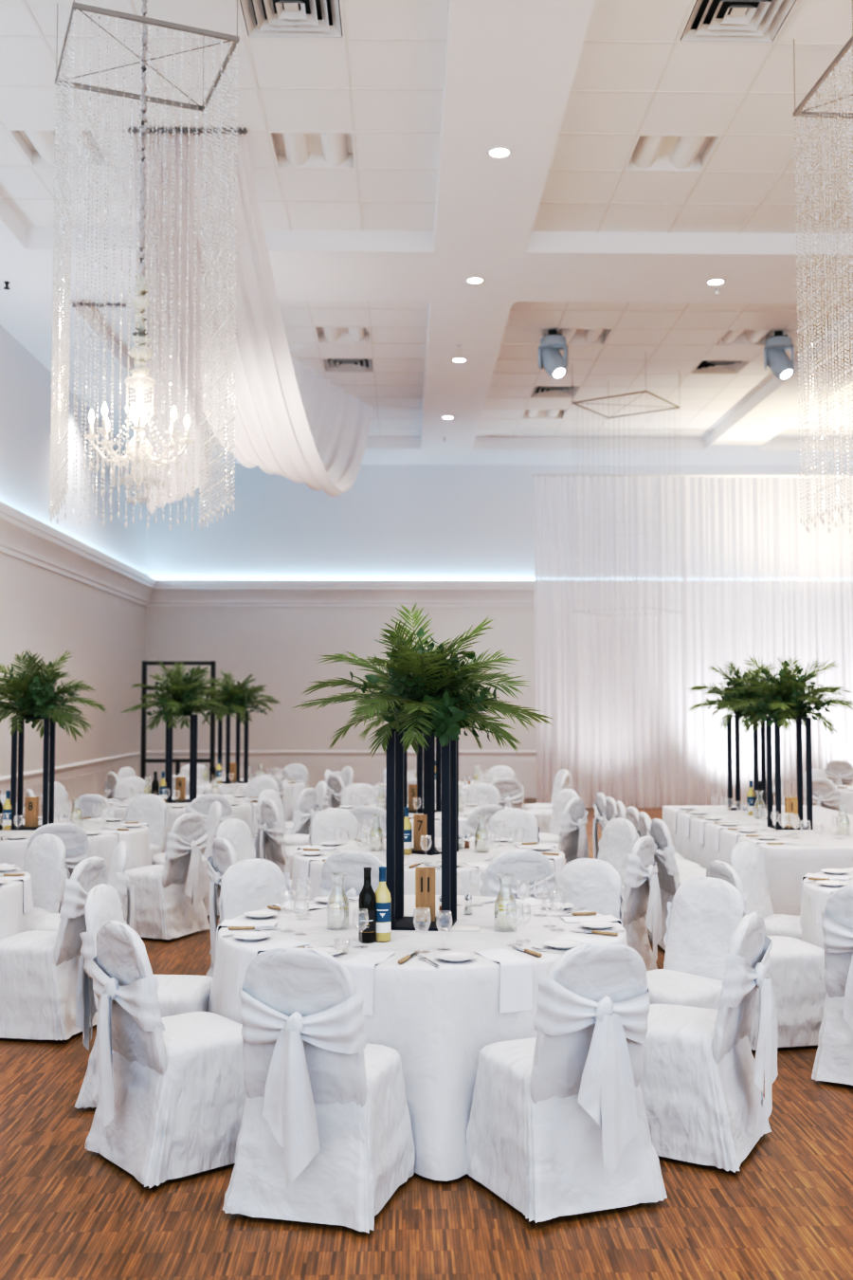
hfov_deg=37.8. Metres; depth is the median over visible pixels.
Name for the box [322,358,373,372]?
air vent
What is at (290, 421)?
drape
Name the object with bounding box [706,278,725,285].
recessed light
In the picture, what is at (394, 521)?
wall
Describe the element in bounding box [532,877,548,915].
wine glass
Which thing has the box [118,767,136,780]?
covered chair
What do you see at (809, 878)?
steak knife
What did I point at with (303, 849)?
steak knife
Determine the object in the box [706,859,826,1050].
covered chair
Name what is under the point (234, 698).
arrangement
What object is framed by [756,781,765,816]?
wine bottle
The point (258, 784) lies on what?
covered chair
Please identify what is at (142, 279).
crystal chandelier
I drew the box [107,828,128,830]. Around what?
steak knife
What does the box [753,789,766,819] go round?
carafe
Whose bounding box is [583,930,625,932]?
fork
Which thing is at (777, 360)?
spotlight
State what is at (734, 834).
napkin
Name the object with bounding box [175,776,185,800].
block
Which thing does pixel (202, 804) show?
covered chair
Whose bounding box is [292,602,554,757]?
arrangement
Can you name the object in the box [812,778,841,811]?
covered chair
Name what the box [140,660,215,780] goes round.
frame
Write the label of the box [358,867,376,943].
wine bottle
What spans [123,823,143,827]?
plate
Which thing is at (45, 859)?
covered chair
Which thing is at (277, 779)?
covered chair
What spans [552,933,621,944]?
napkin
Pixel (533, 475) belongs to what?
curtain rod
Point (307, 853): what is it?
plate
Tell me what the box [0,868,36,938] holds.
tablecloth
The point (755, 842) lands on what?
napkin
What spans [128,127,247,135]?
rod
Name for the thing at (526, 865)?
covered chair
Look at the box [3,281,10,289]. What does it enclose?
sprinkler head
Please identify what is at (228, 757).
stand
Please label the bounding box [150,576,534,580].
light
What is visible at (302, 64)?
ceiling tiles
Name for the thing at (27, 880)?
napkin
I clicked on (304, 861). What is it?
napkin
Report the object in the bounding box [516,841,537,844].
steak knife
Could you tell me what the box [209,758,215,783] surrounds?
wine bottle
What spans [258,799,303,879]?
covered chair
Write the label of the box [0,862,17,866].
napkin
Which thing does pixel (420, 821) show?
block
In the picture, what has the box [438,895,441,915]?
pepper shaker
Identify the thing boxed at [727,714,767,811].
stand
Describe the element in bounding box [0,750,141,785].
trim
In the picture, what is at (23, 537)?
trim
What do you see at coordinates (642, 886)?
covered chair
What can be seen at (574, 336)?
ceiling light panel
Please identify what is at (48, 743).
stand
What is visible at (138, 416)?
candle
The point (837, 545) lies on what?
sheer curtain
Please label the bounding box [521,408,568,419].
ceiling light panel
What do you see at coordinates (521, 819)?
covered chair
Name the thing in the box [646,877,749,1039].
covered chair
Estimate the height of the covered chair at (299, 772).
0.917 m
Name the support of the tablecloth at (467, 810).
on the floor
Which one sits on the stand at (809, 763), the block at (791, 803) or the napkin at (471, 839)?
the block at (791, 803)
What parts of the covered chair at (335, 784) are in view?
sash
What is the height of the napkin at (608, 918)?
0.194 m
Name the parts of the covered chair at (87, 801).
sash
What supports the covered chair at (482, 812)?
on the floor
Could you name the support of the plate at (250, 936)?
on the tablecloth at (439, 1020)
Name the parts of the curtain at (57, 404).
frame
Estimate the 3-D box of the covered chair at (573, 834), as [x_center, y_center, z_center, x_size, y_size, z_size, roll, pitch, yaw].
[1.125,1.863,11.141,0.642,0.917,0.558,-2,-3,30]
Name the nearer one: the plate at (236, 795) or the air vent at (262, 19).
the air vent at (262, 19)
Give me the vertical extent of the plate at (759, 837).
0.018 m
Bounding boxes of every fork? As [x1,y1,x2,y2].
[416,954,439,966]
[530,946,565,952]
[562,907,586,912]
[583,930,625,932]
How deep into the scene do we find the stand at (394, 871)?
5.71 m
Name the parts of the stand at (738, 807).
post, post, plate, post, post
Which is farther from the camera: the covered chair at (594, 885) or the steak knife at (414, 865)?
the steak knife at (414, 865)
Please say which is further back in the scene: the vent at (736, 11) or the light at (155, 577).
the light at (155, 577)
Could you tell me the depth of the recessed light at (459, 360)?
16.43 m
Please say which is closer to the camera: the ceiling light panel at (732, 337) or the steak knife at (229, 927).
the steak knife at (229, 927)
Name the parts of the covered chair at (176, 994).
sash, seat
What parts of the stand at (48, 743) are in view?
post, post, plate, plate, post, post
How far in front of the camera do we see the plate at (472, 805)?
12.21 m
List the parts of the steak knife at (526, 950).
handle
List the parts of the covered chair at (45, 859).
seat, sash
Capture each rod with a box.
[72,301,126,308]
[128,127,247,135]
[531,474,852,477]
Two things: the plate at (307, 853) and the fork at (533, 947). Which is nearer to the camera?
the fork at (533, 947)
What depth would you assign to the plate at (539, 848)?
8.59 m
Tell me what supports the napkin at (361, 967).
attached to the tablecloth at (439, 1020)
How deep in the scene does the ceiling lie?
13.13 m
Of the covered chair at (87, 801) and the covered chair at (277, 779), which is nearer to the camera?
the covered chair at (87, 801)
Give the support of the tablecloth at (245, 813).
on the floor
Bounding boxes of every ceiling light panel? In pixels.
[6,128,111,167]
[268,131,356,169]
[314,327,371,343]
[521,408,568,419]
[557,328,613,345]
[623,134,722,172]
[715,329,783,346]
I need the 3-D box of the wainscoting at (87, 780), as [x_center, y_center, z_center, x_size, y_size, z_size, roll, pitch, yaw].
[-5.006,1.883,10.024,0.014,0.800,26.400,0,-3,-1]
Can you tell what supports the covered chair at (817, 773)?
on the floor
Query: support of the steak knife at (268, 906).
on the tablecloth at (439, 1020)
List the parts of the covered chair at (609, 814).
sash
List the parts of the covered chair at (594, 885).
sash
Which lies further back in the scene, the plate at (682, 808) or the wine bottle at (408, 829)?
the plate at (682, 808)
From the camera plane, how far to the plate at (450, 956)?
4.91 m
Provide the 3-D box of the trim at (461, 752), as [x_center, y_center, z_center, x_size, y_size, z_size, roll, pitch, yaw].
[2.845,2.118,23.366,16.220,0.090,0.030,0,-3,-1]
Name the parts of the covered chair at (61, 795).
sash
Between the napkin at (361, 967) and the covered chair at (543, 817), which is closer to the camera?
the napkin at (361, 967)
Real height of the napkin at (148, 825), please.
0.194 m
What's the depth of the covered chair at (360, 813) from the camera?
10.14 m
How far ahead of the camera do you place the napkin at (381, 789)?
14.87 m
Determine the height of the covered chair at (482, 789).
0.917 m
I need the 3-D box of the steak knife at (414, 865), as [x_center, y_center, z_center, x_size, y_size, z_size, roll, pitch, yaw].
[-0.064,1.396,7.729,0.024,0.013,0.235,-1,-3,18]
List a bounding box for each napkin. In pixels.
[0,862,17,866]
[0,876,31,913]
[84,817,112,821]
[98,829,130,856]
[115,822,149,839]
[196,785,214,795]
[215,919,278,958]
[237,802,257,822]
[237,939,310,992]
[272,900,326,911]
[283,783,298,799]
[296,845,338,850]
[298,856,329,889]
[341,950,395,1015]
[359,837,386,842]
[368,803,386,806]
[379,786,386,804]
[450,925,479,931]
[458,817,467,835]
[458,836,490,841]
[462,860,489,895]
[474,948,532,1013]
[499,897,553,908]
[514,843,556,848]
[546,855,562,883]
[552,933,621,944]
[560,914,622,926]
[673,809,704,831]
[685,814,718,837]
[698,820,734,843]
[714,825,751,851]
[731,832,770,854]
[750,840,791,844]
[801,873,852,905]
[815,887,837,925]
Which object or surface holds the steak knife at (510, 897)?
on the tablecloth at (439, 1020)
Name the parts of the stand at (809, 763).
post, post, plate, plate, post, post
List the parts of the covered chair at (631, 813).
seat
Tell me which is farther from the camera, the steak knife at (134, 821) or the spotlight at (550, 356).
the spotlight at (550, 356)
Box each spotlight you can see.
[538,329,568,379]
[764,330,794,380]
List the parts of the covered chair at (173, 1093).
sash, seat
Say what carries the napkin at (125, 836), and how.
attached to the tablecloth at (102, 845)
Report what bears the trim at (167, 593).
attached to the wall at (394, 521)
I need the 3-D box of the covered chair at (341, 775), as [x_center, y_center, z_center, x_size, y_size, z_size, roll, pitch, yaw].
[-1.305,2.077,15.323,0.635,0.917,0.558,-2,-3,30]
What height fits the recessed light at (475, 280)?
0.013 m
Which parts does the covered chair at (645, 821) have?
sash, seat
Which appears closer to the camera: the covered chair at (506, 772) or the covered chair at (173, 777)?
the covered chair at (173, 777)
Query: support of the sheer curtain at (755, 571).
hanging from the curtain rod at (533, 475)
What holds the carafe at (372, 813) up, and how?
on the tablecloth at (464, 855)
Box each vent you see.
[237,0,345,39]
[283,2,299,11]
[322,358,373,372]
[530,385,581,398]
[676,0,798,44]
[690,360,751,374]
[730,7,748,16]
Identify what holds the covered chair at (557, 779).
on the floor
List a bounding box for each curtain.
[48,0,239,531]
[534,475,691,808]
[687,476,825,805]
[818,476,852,766]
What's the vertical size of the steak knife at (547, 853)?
0.013 m
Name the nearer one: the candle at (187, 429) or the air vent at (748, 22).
the candle at (187, 429)
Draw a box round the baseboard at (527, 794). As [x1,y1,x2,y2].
[523,790,536,798]
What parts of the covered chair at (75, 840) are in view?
sash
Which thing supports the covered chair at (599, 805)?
on the floor
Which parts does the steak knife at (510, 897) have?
handle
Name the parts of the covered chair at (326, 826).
sash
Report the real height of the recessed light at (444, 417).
0.013 m
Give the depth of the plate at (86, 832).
9.60 m
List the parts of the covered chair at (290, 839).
sash, seat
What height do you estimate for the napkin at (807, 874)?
0.194 m
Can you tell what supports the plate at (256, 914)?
on the tablecloth at (439, 1020)
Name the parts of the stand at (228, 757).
post, post, plate, post, post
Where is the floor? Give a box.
[0,798,852,1279]
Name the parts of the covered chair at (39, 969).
seat, sash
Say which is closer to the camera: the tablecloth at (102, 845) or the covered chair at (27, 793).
the tablecloth at (102, 845)
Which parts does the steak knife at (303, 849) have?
handle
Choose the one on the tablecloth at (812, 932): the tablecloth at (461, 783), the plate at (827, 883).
the plate at (827, 883)
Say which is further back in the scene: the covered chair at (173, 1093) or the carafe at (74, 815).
the carafe at (74, 815)
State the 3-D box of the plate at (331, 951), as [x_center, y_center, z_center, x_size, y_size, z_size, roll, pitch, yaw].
[-0.418,1.256,4.989,0.168,0.018,0.168,0,-3,-1]
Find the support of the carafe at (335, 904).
on the tablecloth at (439, 1020)
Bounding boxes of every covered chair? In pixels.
[0,794,17,817]
[0,856,108,1041]
[21,833,67,916]
[22,788,35,819]
[23,822,91,906]
[31,841,134,931]
[39,781,71,818]
[72,794,113,818]
[73,883,212,1108]
[84,920,246,1188]
[104,771,119,799]
[113,776,151,798]
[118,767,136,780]
[121,812,209,939]
[124,793,167,858]
[151,801,221,915]
[171,775,197,795]
[178,764,209,779]
[184,794,233,823]
[206,837,237,977]
[209,818,292,954]
[219,858,292,924]
[222,947,415,1233]
[243,776,279,797]
[246,774,285,813]
[253,787,319,853]
[255,788,310,859]
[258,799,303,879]
[280,764,309,788]
[285,781,329,829]
[291,771,346,822]
[309,808,363,845]
[319,850,384,897]
[325,769,331,780]
[326,774,345,808]
[340,783,381,805]
[341,766,353,786]
[349,805,386,838]
[382,768,411,783]
[406,778,436,804]
[459,783,500,805]
[462,804,505,838]
[465,941,667,1223]
[479,849,555,899]
[485,766,516,782]
[485,808,540,844]
[491,777,524,808]
[524,768,572,810]
[527,773,570,833]
[538,797,588,863]
[539,788,578,843]
[550,858,624,920]
[592,792,606,859]
[597,818,637,893]
[603,796,618,830]
[614,801,684,859]
[621,835,661,971]
[625,806,701,867]
[637,811,706,938]
[640,912,778,1172]
[646,818,706,950]
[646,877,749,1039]
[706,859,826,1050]
[731,841,802,940]
[772,772,785,805]
[803,768,827,805]
[811,885,852,1085]
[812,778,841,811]
[823,759,852,785]
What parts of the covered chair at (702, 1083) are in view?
seat, sash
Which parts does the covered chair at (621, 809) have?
seat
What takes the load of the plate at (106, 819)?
on the tablecloth at (102, 845)
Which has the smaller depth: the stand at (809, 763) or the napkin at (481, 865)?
the napkin at (481, 865)
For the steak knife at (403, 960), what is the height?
0.013 m
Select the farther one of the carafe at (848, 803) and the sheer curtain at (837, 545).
the sheer curtain at (837, 545)
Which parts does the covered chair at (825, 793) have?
sash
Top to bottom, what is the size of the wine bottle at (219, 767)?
0.312 m
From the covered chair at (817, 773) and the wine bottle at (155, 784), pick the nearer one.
the wine bottle at (155, 784)
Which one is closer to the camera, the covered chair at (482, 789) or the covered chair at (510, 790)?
the covered chair at (482, 789)
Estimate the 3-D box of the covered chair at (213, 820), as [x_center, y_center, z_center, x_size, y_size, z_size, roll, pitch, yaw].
[-2.010,1.830,10.484,0.633,0.917,0.560,1,-3,-20]
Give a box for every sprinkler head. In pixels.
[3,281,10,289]
[714,287,720,294]
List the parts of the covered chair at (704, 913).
seat, sash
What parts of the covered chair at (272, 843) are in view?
sash, seat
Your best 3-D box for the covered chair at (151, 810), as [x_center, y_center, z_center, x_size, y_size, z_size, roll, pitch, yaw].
[-2.655,1.867,11.220,0.558,0.917,0.642,-1,-3,23]
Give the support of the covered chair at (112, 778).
on the floor
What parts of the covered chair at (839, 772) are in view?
sash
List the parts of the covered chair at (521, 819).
sash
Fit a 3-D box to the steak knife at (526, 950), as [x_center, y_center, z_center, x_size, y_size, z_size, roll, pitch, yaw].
[0.402,1.259,5.051,0.024,0.013,0.235,1,-3,-25]
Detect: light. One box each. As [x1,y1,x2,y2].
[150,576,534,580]
[441,416,454,419]
[451,358,467,363]
[465,276,484,284]
[487,146,511,158]
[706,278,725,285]
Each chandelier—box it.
[82,0,194,506]
[571,358,682,617]
[793,0,852,532]
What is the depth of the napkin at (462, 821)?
10.78 m
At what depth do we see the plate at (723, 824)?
10.24 m
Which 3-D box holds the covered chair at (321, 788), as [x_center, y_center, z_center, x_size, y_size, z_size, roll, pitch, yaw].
[-1.343,1.971,13.244,0.636,0.917,0.561,1,-3,-18]
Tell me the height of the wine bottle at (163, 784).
0.312 m
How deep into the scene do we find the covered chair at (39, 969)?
6.54 m
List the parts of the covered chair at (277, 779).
sash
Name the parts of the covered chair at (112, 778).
sash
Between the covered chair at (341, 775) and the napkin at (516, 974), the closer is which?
the napkin at (516, 974)
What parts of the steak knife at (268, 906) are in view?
handle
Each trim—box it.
[0,501,156,606]
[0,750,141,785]
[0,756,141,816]
[146,749,536,755]
[146,755,536,790]
[147,579,534,607]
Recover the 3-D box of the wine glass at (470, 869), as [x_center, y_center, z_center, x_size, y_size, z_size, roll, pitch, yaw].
[0.252,1.241,6.242,0.074,0.174,0.074,0,-3,-1]
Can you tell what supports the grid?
attached to the ceiling
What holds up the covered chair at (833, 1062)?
on the floor
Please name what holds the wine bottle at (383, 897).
on the tablecloth at (439, 1020)
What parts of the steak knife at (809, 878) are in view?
handle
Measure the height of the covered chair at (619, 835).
0.917 m
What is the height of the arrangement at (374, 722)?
0.716 m
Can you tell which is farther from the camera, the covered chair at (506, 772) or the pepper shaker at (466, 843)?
the covered chair at (506, 772)
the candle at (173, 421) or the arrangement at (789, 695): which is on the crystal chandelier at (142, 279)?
the candle at (173, 421)
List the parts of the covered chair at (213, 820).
seat, sash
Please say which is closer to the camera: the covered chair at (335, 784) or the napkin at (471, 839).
the napkin at (471, 839)
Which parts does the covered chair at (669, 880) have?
sash, seat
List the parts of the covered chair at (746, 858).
sash, seat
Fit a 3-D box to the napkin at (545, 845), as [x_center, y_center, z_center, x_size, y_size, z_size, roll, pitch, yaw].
[0.773,1.542,8.751,0.272,0.194,0.147,1,-3,-19]
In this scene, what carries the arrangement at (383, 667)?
on the stand at (420, 810)
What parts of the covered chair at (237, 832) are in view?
seat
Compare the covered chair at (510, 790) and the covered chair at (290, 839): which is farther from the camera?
the covered chair at (510, 790)
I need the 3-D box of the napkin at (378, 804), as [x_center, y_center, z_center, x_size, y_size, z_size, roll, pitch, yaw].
[-0.456,1.724,12.326,0.147,0.194,0.271,2,-3,-29]
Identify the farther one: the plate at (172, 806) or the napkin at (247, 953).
the plate at (172, 806)
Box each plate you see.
[0,866,19,872]
[4,835,27,839]
[85,831,102,835]
[103,818,123,822]
[113,796,128,799]
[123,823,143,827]
[168,804,185,807]
[232,931,272,941]
[233,794,246,797]
[242,910,278,918]
[299,851,324,856]
[310,947,343,955]
[313,896,346,903]
[319,841,342,845]
[338,805,355,808]
[434,950,476,962]
[437,862,463,866]
[464,804,479,806]
[489,838,511,841]
[530,845,554,851]
[540,901,574,910]
[542,939,583,949]
[578,920,616,930]
[678,806,694,809]
[689,811,707,814]
[703,816,723,820]
[718,822,739,825]
[736,828,758,832]
[755,836,778,840]
[816,879,847,886]
[821,868,850,874]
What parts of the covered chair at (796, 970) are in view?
sash, seat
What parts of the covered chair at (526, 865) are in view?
sash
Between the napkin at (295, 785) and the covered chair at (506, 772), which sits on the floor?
the covered chair at (506, 772)
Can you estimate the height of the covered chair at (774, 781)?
0.917 m
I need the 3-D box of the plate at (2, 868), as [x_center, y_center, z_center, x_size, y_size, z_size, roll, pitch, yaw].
[-2.541,1.384,7.505,0.168,0.018,0.168,0,-3,-1]
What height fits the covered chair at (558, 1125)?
0.935 m
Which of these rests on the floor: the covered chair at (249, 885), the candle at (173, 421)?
the covered chair at (249, 885)
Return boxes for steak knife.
[0,873,24,876]
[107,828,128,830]
[115,821,139,823]
[228,926,280,929]
[267,905,302,913]
[303,848,334,851]
[397,951,419,964]
[408,862,423,868]
[479,896,513,903]
[512,946,542,956]
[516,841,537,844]
[541,852,559,855]
[548,911,596,915]
[570,930,618,935]
[746,834,772,836]
[767,842,799,844]
[807,877,846,881]
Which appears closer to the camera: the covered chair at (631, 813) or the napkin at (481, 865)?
the napkin at (481, 865)
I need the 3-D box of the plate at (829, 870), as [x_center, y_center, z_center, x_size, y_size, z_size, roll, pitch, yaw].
[2.433,1.378,7.397,0.168,0.018,0.168,0,-3,-1]
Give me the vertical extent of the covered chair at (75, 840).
0.917 m
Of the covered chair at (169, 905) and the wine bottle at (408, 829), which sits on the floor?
the covered chair at (169, 905)
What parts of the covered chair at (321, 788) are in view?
seat, sash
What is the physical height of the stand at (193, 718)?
0.895 m
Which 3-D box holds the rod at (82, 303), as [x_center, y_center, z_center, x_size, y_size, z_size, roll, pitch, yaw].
[-3.683,-3.771,13.994,0.613,0.086,0.042,0,-3,-1]
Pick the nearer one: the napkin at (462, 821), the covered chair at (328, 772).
the napkin at (462, 821)
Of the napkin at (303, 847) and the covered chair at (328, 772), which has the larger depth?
the covered chair at (328, 772)
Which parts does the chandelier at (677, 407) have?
frame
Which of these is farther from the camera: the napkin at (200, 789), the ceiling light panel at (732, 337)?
the ceiling light panel at (732, 337)
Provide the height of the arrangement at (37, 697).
0.754 m
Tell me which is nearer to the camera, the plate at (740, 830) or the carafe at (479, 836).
the carafe at (479, 836)
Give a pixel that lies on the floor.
(68, 1212)
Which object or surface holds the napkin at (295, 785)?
attached to the tablecloth at (290, 804)
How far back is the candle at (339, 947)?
5.02 m
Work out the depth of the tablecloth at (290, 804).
15.34 m
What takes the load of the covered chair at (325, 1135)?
on the floor
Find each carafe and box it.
[70,798,83,828]
[327,872,349,930]
[368,813,383,850]
[474,815,490,852]
[493,873,517,932]
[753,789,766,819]
[836,803,850,835]
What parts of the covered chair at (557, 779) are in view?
seat, sash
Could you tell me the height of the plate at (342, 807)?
0.018 m
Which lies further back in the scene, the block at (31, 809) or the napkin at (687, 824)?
the napkin at (687, 824)
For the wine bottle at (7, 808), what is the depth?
9.91 m
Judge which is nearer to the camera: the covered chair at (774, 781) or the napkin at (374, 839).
the napkin at (374, 839)
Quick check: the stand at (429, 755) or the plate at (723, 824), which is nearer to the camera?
the stand at (429, 755)
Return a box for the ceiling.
[0,0,852,465]
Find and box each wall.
[0,324,146,777]
[146,463,852,750]
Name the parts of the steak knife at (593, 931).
handle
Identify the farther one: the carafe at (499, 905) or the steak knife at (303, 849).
the steak knife at (303, 849)
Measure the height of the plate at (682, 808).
0.018 m
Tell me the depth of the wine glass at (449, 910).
5.11 m
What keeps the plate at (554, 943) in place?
on the tablecloth at (439, 1020)
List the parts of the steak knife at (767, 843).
handle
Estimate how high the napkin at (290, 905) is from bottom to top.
0.194 m
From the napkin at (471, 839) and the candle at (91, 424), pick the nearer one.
the candle at (91, 424)
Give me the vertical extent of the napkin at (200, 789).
0.194 m
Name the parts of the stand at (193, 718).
post, post, plate, post, post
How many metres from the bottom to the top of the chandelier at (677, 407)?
3.494 m
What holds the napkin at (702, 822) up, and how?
attached to the tablecloth at (786, 866)
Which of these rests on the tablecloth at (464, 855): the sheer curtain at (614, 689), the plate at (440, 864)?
the plate at (440, 864)
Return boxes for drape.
[132,131,372,496]
[132,132,209,514]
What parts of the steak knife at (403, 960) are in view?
handle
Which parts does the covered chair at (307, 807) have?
seat, sash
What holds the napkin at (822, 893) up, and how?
attached to the tablecloth at (812, 932)
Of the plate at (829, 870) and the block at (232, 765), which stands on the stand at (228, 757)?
the block at (232, 765)
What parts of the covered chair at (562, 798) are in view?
seat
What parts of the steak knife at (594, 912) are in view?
handle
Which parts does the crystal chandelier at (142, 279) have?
bulb, bulb, bulb, arm, arm, arm, arm, bulb, arm, arm, arm, bulb, bulb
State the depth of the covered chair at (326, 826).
9.78 m
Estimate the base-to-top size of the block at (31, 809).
0.240 m
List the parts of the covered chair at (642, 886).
seat, sash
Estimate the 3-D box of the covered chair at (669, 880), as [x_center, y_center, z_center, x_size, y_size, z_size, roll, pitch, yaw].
[1.915,1.754,9.002,0.635,0.917,0.558,0,-3,-5]
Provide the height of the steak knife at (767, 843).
0.013 m
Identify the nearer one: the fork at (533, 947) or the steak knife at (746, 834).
the fork at (533, 947)
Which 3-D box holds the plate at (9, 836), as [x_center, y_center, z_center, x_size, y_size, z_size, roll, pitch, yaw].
[-3.062,1.475,9.286,0.168,0.018,0.168,0,-3,-1]
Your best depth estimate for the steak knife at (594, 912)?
5.92 m
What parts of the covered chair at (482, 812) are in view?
sash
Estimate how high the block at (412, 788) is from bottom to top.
0.240 m
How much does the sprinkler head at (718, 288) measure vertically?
0.060 m
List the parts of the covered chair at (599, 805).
sash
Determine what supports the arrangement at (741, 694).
on the stand at (738, 807)
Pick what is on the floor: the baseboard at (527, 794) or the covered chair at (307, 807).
the covered chair at (307, 807)
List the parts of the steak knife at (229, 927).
handle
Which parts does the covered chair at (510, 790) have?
sash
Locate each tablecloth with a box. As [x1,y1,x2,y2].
[0,818,151,883]
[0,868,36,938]
[108,795,258,853]
[197,778,305,822]
[207,895,627,1181]
[290,837,566,902]
[335,804,478,837]
[373,781,525,809]
[662,805,852,915]
[800,867,852,949]
[836,785,852,814]
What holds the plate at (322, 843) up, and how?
on the tablecloth at (464, 855)
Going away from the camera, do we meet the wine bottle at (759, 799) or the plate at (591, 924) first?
the plate at (591, 924)
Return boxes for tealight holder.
[333,937,349,953]
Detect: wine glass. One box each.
[293,897,309,934]
[352,908,369,947]
[413,908,431,951]
[436,910,452,950]
[469,869,484,905]
[506,902,524,945]
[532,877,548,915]
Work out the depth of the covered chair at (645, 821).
9.45 m
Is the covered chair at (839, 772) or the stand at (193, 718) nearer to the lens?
the stand at (193, 718)
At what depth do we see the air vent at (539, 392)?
19.11 m
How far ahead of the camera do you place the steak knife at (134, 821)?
10.45 m
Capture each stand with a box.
[10,717,54,830]
[164,713,197,803]
[218,712,248,783]
[385,727,457,931]
[403,731,458,855]
[408,731,441,813]
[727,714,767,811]
[766,717,813,829]
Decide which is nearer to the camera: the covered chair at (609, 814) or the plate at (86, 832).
the plate at (86, 832)
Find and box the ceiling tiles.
[0,0,852,438]
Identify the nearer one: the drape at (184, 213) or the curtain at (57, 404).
the curtain at (57, 404)
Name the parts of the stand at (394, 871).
post, post, plate, plate, post, post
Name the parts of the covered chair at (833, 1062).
seat, sash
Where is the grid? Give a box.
[0,0,852,438]
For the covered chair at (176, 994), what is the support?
on the floor
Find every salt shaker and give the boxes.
[458,834,463,848]
[463,893,473,914]
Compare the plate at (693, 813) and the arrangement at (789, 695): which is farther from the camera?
the plate at (693, 813)
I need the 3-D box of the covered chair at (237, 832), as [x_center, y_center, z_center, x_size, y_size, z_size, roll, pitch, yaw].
[-1.185,1.747,8.858,0.633,0.917,0.559,-1,-3,25]
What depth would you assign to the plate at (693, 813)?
11.36 m
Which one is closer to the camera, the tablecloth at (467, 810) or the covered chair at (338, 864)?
the covered chair at (338, 864)
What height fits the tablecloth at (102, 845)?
0.745 m
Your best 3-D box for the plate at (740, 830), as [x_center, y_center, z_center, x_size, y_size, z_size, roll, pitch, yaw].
[2.518,1.499,9.764,0.168,0.018,0.168,0,-3,-1]
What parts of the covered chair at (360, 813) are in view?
sash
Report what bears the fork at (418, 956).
on the tablecloth at (439, 1020)
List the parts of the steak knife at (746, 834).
handle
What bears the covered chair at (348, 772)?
on the floor
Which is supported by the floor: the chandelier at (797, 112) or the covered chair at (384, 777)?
the covered chair at (384, 777)
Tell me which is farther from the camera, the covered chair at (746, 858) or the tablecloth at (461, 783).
the tablecloth at (461, 783)
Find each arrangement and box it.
[0,648,108,740]
[119,660,236,731]
[192,670,280,724]
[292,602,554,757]
[349,651,519,749]
[355,666,466,729]
[687,659,792,732]
[713,655,852,735]
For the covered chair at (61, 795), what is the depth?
13.25 m
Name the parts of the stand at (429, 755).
post, post, post, plate, post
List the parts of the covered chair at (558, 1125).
seat, sash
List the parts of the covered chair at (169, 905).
seat, sash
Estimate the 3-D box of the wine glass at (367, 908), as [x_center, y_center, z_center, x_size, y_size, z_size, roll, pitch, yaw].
[-0.272,1.196,5.165,0.068,0.154,0.068,0,-3,-1]
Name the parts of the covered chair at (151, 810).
sash, seat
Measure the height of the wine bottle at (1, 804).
0.312 m
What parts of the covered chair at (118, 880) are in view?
seat, sash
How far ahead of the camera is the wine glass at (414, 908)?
5.07 m
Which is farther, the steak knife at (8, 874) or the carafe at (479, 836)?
the carafe at (479, 836)
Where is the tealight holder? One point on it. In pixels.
(345, 948)
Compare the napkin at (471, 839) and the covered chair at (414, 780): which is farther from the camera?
the covered chair at (414, 780)
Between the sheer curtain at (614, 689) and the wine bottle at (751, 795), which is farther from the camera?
the sheer curtain at (614, 689)
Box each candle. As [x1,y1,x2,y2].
[89,422,92,434]
[102,416,106,427]
[137,415,141,425]
[171,420,175,430]
[184,427,188,438]
[336,945,347,952]
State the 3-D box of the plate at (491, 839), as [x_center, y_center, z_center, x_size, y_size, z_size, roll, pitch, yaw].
[0.535,1.465,9.102,0.168,0.018,0.168,0,-3,-1]
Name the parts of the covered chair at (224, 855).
seat, sash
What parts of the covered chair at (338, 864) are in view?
sash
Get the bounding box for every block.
[24,796,38,826]
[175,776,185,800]
[229,762,237,782]
[408,784,417,810]
[413,814,427,850]
[415,867,436,921]
[785,797,798,827]
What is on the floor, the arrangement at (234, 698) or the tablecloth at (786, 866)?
the tablecloth at (786, 866)
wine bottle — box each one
[0,800,2,829]
[2,790,11,830]
[151,771,159,795]
[159,771,166,803]
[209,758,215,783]
[216,758,221,783]
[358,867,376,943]
[375,866,391,942]
[403,806,412,854]
[747,780,755,815]
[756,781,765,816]
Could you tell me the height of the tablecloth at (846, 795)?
0.745 m
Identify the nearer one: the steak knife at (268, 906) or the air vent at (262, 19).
the steak knife at (268, 906)
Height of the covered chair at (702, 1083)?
0.935 m
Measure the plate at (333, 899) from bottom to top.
0.018 m
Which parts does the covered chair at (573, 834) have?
seat, sash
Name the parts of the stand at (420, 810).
post, plate, post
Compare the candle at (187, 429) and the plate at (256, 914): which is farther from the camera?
the candle at (187, 429)
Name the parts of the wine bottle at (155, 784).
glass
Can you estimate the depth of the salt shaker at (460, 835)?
8.64 m
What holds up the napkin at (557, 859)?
attached to the tablecloth at (464, 855)
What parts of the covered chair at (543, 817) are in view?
seat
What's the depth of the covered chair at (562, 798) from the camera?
12.11 m
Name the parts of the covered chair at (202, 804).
sash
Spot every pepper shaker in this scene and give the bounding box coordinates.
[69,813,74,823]
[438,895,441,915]
[463,833,470,848]
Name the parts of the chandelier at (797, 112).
frame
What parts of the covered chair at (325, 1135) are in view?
sash, seat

